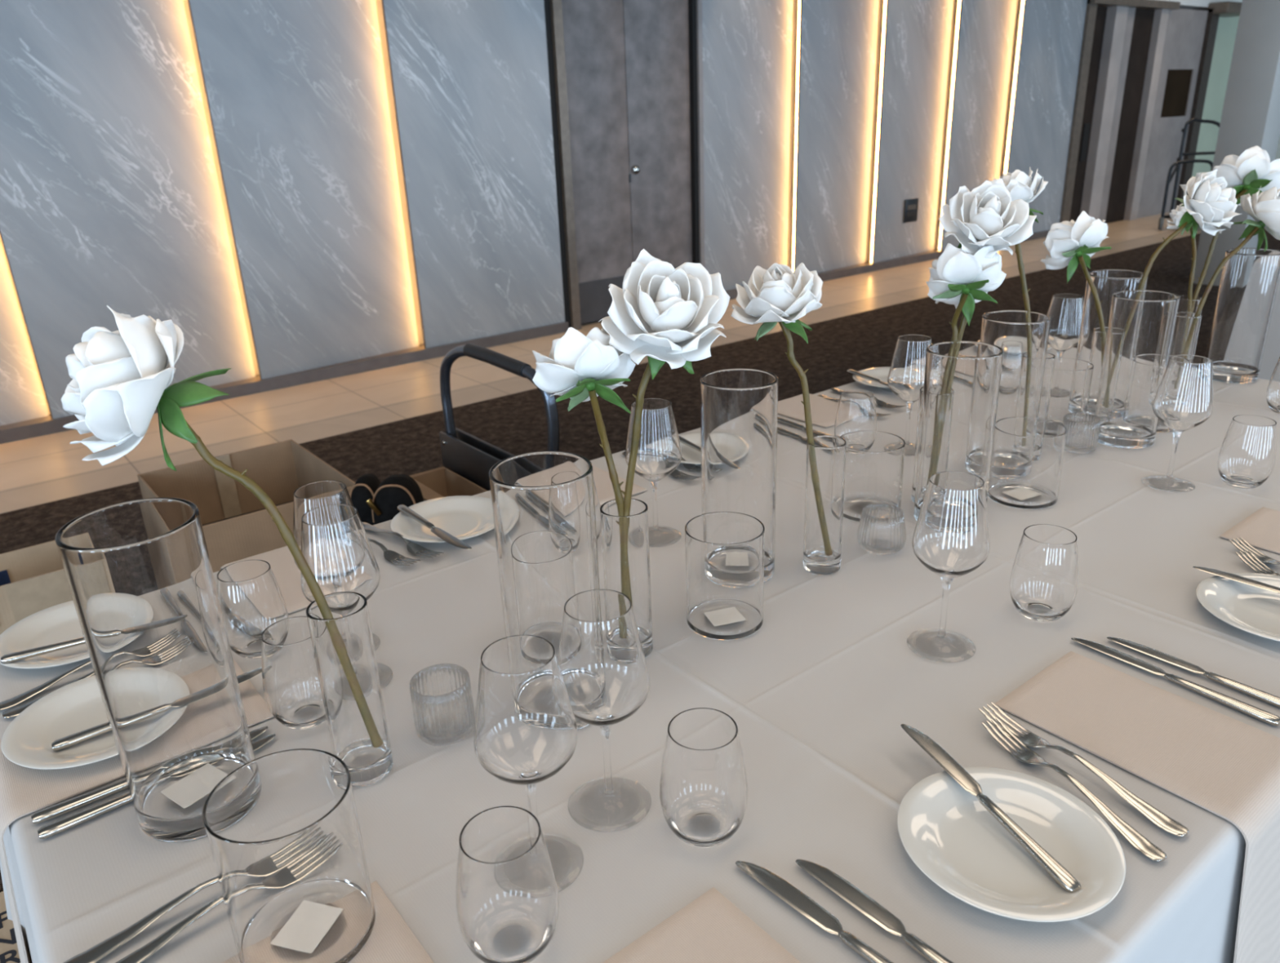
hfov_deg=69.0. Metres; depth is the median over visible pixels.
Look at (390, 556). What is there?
fork
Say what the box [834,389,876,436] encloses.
glass
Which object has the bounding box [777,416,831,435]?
table knife
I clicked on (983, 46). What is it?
wall panel
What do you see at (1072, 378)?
vase
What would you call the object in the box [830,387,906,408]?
fork
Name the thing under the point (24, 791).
napkin
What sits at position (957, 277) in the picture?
rose
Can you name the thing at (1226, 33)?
wall
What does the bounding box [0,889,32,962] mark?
box
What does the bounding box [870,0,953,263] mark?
wall panel
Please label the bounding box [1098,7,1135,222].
trim
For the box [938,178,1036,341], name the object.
rose
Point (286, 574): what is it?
napkin
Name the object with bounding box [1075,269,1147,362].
vase
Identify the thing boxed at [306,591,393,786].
bud vase
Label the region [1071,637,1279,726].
table knife
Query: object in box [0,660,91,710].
fork
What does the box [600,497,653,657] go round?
bud vase
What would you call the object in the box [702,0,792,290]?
wall panel
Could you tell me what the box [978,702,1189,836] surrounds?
fork
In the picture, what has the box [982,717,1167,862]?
fork
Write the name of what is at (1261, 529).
napkin
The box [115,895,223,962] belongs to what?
fork
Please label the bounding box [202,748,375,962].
vase
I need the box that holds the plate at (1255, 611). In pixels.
[1195,573,1279,641]
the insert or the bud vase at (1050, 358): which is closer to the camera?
the bud vase at (1050, 358)
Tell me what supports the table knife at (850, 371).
on the plate at (880, 373)
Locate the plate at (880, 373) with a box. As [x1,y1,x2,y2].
[853,367,889,389]
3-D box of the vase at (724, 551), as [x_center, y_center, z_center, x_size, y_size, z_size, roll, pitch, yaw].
[0.108,0.119,1.192,0.100,0.134,0.100,-18,26,-35]
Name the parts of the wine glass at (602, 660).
stem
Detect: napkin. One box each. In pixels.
[0,657,273,962]
[220,546,311,613]
[222,880,434,962]
[592,465,647,506]
[602,887,800,962]
[777,393,839,427]
[994,651,1279,962]
[1219,506,1279,554]
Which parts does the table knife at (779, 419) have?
handle, blade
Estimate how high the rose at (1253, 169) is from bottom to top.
0.480 m
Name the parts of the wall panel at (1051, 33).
edge trim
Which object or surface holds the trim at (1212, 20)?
attached to the wall at (1185, 28)
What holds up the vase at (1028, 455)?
on the tablecloth
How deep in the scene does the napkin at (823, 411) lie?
2.04 m
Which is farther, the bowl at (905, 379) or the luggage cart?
the luggage cart
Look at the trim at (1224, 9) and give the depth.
10.72 m
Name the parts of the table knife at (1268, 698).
blade, handle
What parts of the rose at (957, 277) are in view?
stem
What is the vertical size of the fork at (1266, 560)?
0.017 m
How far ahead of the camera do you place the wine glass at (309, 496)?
1.10 m
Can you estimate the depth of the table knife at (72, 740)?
1.00 m
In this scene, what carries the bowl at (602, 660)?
on the wine glass at (602, 660)
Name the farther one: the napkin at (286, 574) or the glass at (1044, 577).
the napkin at (286, 574)
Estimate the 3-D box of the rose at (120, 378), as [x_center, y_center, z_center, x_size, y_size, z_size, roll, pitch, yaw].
[-0.394,0.054,0.887,0.207,0.457,0.146,-12,23,-23]
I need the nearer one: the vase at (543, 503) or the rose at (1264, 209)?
the vase at (543, 503)
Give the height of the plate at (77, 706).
0.017 m
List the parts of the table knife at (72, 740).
handle, blade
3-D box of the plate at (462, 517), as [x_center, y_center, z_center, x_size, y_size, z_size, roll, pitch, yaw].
[-0.312,0.066,1.526,0.187,0.017,0.187,-18,26,-35]
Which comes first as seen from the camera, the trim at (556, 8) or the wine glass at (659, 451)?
the wine glass at (659, 451)
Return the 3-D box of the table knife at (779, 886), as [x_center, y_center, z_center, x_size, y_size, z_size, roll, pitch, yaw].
[0.164,0.362,0.743,0.019,0.009,0.226,-20,27,-37]
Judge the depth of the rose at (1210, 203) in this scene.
1.73 m
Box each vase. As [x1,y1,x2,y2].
[55,497,255,842]
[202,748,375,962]
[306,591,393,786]
[488,451,599,729]
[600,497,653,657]
[684,511,764,639]
[700,368,777,582]
[803,435,846,574]
[839,431,905,521]
[911,386,923,502]
[913,341,1003,520]
[979,310,1050,421]
[987,417,1066,509]
[1038,352,1055,419]
[1047,357,1093,424]
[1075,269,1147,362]
[1086,326,1107,414]
[1094,289,1179,448]
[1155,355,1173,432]
[1169,311,1201,355]
[1177,295,1202,314]
[1205,248,1279,383]
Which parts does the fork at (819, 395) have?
handle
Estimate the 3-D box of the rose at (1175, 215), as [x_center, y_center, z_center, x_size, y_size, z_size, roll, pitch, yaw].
[1.192,-0.433,2.071,0.089,0.384,0.083,-18,26,-35]
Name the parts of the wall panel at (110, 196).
edge trim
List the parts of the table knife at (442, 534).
handle, blade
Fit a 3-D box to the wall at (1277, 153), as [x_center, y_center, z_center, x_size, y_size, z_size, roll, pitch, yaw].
[10.964,-4.305,9.460,0.100,3.000,11.020,-18,26,-35]
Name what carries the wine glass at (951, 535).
on the tablecloth
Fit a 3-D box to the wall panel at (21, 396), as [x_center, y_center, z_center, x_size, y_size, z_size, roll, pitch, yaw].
[-3.416,-1.561,3.845,1.020,2.934,0.057,-21,28,-39]
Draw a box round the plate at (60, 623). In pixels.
[0,600,89,669]
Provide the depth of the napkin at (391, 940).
0.75 m
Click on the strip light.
(379, 2)
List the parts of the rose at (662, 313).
stem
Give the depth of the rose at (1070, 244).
1.74 m
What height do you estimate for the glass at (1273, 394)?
0.113 m
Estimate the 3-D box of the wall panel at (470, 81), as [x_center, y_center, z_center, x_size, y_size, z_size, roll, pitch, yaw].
[-0.993,-2.330,5.552,1.045,2.934,0.060,-18,26,-35]
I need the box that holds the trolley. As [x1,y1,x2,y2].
[439,343,559,490]
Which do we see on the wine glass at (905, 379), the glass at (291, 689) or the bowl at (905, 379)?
the bowl at (905, 379)
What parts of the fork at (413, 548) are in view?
handle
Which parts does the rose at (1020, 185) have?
stem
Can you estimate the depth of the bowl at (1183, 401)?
1.50 m
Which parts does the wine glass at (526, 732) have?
stem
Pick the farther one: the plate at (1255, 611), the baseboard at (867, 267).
the baseboard at (867, 267)
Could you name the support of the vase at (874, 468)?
on the tablecloth
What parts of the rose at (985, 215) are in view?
stem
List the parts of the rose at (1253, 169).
stem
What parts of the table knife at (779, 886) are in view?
blade, handle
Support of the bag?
on the trolley
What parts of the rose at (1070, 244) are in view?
stem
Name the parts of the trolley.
panel, panel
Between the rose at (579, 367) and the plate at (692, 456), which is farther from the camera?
the plate at (692, 456)
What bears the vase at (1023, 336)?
on the tablecloth
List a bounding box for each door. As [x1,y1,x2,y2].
[561,0,692,324]
[1069,6,1107,222]
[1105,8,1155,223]
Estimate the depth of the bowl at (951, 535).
1.05 m
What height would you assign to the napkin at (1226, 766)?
0.325 m
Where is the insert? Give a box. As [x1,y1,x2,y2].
[202,500,293,525]
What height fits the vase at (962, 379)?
0.276 m
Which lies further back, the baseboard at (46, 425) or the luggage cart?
the luggage cart
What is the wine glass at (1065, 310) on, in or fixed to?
on the tablecloth
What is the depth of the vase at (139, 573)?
0.83 m
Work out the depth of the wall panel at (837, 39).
7.55 m
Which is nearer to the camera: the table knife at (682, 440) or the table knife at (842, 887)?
the table knife at (842, 887)
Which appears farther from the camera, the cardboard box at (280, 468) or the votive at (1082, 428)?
the cardboard box at (280, 468)
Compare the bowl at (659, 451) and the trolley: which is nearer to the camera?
the bowl at (659, 451)
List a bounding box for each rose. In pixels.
[61,305,333,619]
[532,327,635,516]
[598,248,729,515]
[731,262,822,445]
[925,243,1006,341]
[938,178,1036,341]
[990,166,1048,311]
[1040,210,1111,332]
[1137,168,1240,289]
[1165,203,1197,299]
[1191,146,1279,299]
[1194,186,1279,316]
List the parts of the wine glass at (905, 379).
stem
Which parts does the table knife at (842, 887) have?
blade, handle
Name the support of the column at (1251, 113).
on the floor
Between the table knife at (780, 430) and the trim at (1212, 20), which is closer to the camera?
the table knife at (780, 430)
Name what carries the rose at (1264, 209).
in the bud vase at (1187, 326)
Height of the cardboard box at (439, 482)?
0.250 m
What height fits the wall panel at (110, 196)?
2.934 m
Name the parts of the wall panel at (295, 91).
edge trim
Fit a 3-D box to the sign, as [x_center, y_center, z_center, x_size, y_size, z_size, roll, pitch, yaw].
[6.182,-4.559,10.939,0.660,0.510,0.225,-18,26,-35]
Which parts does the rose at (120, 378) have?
stem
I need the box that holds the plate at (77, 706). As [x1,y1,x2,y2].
[0,675,118,769]
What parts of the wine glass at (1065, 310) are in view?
stem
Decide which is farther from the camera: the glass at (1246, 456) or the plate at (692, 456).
the plate at (692, 456)
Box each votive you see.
[408,663,475,746]
[857,503,906,555]
[1062,413,1101,453]
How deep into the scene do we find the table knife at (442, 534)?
1.46 m
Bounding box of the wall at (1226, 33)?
[1188,16,1239,197]
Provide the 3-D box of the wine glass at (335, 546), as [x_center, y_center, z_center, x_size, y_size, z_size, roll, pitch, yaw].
[-0.342,0.138,1.076,0.087,0.218,0.087,-18,26,-35]
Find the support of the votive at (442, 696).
on the tablecloth
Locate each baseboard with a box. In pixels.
[0,321,568,444]
[725,230,1049,299]
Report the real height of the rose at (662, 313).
0.462 m
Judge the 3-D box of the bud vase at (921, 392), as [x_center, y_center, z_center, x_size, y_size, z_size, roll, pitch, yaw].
[0.478,-0.058,1.523,0.052,0.193,0.052,-18,26,-35]
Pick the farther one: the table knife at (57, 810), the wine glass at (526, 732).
the table knife at (57, 810)
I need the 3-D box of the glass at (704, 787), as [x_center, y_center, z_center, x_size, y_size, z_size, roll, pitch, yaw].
[0.057,0.271,0.844,0.080,0.113,0.080,-18,26,-35]
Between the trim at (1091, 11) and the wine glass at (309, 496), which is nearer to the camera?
the wine glass at (309, 496)
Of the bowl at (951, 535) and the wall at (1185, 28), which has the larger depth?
the wall at (1185, 28)
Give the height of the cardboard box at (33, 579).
0.450 m
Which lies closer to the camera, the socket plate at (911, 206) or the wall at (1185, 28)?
the socket plate at (911, 206)
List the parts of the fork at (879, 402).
handle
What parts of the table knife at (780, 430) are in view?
handle, blade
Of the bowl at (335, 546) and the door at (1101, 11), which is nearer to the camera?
the bowl at (335, 546)
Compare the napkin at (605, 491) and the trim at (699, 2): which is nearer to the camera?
the napkin at (605, 491)
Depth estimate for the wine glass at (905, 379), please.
1.71 m
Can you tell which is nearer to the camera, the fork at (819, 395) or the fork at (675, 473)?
the fork at (675, 473)
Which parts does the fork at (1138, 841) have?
handle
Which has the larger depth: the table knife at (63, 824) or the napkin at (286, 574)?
the napkin at (286, 574)
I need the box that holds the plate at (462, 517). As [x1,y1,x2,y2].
[390,495,493,542]
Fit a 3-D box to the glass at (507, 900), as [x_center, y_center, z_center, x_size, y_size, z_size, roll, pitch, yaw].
[-0.105,0.321,0.732,0.080,0.113,0.080,-18,26,-35]
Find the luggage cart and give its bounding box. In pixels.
[1158,117,1220,229]
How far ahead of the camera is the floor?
4.96 m
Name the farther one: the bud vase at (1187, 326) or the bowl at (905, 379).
the bud vase at (1187, 326)
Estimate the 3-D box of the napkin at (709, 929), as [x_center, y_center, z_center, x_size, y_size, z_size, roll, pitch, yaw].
[0.099,0.556,0.699,0.162,0.325,0.300,-18,26,-35]
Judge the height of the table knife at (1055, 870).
0.022 m
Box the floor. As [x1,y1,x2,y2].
[0,196,1279,890]
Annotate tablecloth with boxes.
[0,347,1279,962]
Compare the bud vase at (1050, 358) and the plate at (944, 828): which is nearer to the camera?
the plate at (944, 828)
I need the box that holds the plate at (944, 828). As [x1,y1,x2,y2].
[897,767,1125,922]
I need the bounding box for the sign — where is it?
[1160,69,1192,117]
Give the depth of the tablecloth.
0.99 m
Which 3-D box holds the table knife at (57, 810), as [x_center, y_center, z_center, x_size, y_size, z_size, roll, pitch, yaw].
[-0.498,0.301,0.963,0.226,0.009,0.019,-17,26,-33]
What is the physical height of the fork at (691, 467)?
0.017 m
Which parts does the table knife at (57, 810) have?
handle, blade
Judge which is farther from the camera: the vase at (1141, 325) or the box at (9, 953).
the vase at (1141, 325)
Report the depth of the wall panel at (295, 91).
5.12 m
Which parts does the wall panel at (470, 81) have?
edge trim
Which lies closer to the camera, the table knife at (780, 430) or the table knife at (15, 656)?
the table knife at (15, 656)
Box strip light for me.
[0,0,1022,414]
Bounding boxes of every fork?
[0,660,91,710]
[2,671,94,718]
[63,876,218,962]
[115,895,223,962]
[362,522,444,558]
[368,537,421,565]
[622,451,701,479]
[680,457,701,472]
[817,394,890,416]
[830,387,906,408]
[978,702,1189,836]
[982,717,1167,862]
[1228,537,1279,564]
[1235,550,1279,576]
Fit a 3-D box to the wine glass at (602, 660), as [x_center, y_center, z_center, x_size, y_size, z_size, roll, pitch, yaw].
[-0.033,0.210,0.862,0.087,0.218,0.087,-18,26,-35]
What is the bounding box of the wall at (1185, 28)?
[1137,0,1242,218]
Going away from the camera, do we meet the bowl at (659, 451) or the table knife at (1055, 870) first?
the table knife at (1055, 870)
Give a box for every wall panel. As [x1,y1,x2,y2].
[0,0,255,419]
[0,244,48,426]
[187,0,418,379]
[382,0,564,348]
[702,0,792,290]
[791,0,879,273]
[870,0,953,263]
[937,0,1017,250]
[1004,0,1087,232]
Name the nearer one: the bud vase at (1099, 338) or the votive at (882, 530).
the votive at (882, 530)
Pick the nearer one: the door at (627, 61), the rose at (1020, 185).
the rose at (1020, 185)
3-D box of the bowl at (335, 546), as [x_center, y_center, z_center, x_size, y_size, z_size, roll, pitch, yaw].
[-0.343,0.093,1.058,0.087,0.122,0.087,-18,26,-35]
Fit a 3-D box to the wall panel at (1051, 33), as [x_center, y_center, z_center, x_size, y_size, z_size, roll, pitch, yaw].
[3.994,-3.953,9.168,1.105,2.934,0.060,-18,26,-35]
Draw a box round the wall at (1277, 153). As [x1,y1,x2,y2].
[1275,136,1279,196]
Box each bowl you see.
[300,503,380,602]
[557,589,649,726]
[624,398,681,482]
[887,334,932,403]
[911,471,990,579]
[1152,355,1213,432]
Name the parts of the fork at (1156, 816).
handle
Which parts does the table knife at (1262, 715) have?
blade, handle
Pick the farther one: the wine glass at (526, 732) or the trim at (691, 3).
the trim at (691, 3)
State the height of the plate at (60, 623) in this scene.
0.017 m
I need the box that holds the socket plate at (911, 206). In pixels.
[903,198,918,222]
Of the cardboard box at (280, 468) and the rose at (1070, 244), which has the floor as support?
the cardboard box at (280, 468)
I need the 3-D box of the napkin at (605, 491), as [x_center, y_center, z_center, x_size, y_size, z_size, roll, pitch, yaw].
[-0.122,0.126,1.740,0.161,0.275,0.249,-18,26,-35]
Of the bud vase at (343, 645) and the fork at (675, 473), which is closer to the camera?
the bud vase at (343, 645)
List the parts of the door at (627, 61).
kick plate, knob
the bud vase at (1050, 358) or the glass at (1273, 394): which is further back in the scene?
the glass at (1273, 394)
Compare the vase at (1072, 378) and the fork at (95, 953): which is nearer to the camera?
the fork at (95, 953)
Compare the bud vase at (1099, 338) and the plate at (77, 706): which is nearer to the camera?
the plate at (77, 706)
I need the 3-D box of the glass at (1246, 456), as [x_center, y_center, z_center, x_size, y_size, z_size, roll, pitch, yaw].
[1.016,-0.049,1.556,0.080,0.113,0.080,-18,26,-35]
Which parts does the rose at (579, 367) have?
stem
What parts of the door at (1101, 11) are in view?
handle plate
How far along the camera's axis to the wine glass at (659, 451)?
1.38 m
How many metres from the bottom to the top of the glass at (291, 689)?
0.113 m
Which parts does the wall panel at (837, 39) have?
edge trim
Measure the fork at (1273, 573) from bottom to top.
0.017 m
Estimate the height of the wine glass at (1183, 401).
0.218 m
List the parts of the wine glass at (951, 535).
stem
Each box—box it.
[0,540,72,635]
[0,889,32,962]
[137,439,355,573]
[409,466,488,501]
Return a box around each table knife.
[0,637,85,663]
[31,726,267,824]
[37,733,275,839]
[51,666,262,751]
[397,504,471,549]
[678,435,701,452]
[735,861,893,962]
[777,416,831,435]
[777,426,807,442]
[795,858,953,962]
[847,368,888,386]
[900,724,1081,893]
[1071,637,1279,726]
[1106,636,1279,707]
[1192,566,1279,593]
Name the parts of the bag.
zip pull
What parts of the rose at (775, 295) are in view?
stem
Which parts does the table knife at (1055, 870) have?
blade, handle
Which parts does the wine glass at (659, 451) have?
stem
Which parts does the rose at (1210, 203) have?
stem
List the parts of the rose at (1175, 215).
stem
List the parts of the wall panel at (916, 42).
edge trim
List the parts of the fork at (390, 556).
handle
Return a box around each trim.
[543,0,570,327]
[550,0,581,329]
[688,0,699,263]
[696,0,704,266]
[1059,0,1097,222]
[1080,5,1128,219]
[1086,0,1180,9]
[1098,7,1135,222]
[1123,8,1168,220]
[1174,8,1219,209]
[1191,1,1241,17]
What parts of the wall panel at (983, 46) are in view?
edge trim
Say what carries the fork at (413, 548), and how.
on the tablecloth
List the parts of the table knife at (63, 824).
handle, blade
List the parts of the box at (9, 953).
lid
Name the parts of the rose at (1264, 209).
stem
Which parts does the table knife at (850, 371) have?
handle, blade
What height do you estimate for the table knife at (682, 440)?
0.009 m
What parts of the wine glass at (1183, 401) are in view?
stem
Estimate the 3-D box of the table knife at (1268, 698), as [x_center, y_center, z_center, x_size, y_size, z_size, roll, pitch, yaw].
[0.646,0.219,1.057,0.019,0.009,0.226,-18,27,-35]
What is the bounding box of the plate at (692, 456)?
[678,431,701,464]
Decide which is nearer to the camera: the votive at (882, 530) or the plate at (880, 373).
the votive at (882, 530)
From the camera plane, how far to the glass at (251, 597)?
1.14 m
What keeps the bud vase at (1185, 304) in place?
on the tablecloth
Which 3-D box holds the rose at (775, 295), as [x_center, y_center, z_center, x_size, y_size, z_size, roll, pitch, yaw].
[0.188,-0.085,1.265,0.123,0.415,0.121,-21,28,-39]
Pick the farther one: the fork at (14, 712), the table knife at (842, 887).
the fork at (14, 712)
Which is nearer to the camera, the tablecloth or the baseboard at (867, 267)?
the tablecloth
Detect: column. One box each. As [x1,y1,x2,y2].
[1193,0,1279,285]
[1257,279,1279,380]
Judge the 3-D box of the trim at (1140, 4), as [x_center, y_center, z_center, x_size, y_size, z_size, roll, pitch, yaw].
[5.067,-5.020,9.794,1.830,0.070,0.380,-18,26,-35]
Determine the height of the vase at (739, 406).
0.288 m
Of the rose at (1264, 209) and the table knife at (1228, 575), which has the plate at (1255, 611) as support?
the table knife at (1228, 575)
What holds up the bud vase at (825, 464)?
on the tablecloth
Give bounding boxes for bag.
[349,473,423,525]
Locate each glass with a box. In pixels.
[217,560,288,658]
[261,616,326,729]
[293,480,353,570]
[300,503,380,662]
[455,805,559,962]
[473,635,577,819]
[557,589,649,795]
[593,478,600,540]
[624,398,681,532]
[659,707,747,848]
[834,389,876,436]
[887,334,932,446]
[911,471,990,641]
[1009,524,1078,622]
[1047,293,1083,357]
[1145,355,1213,492]
[1217,414,1276,488]
[1266,356,1279,413]

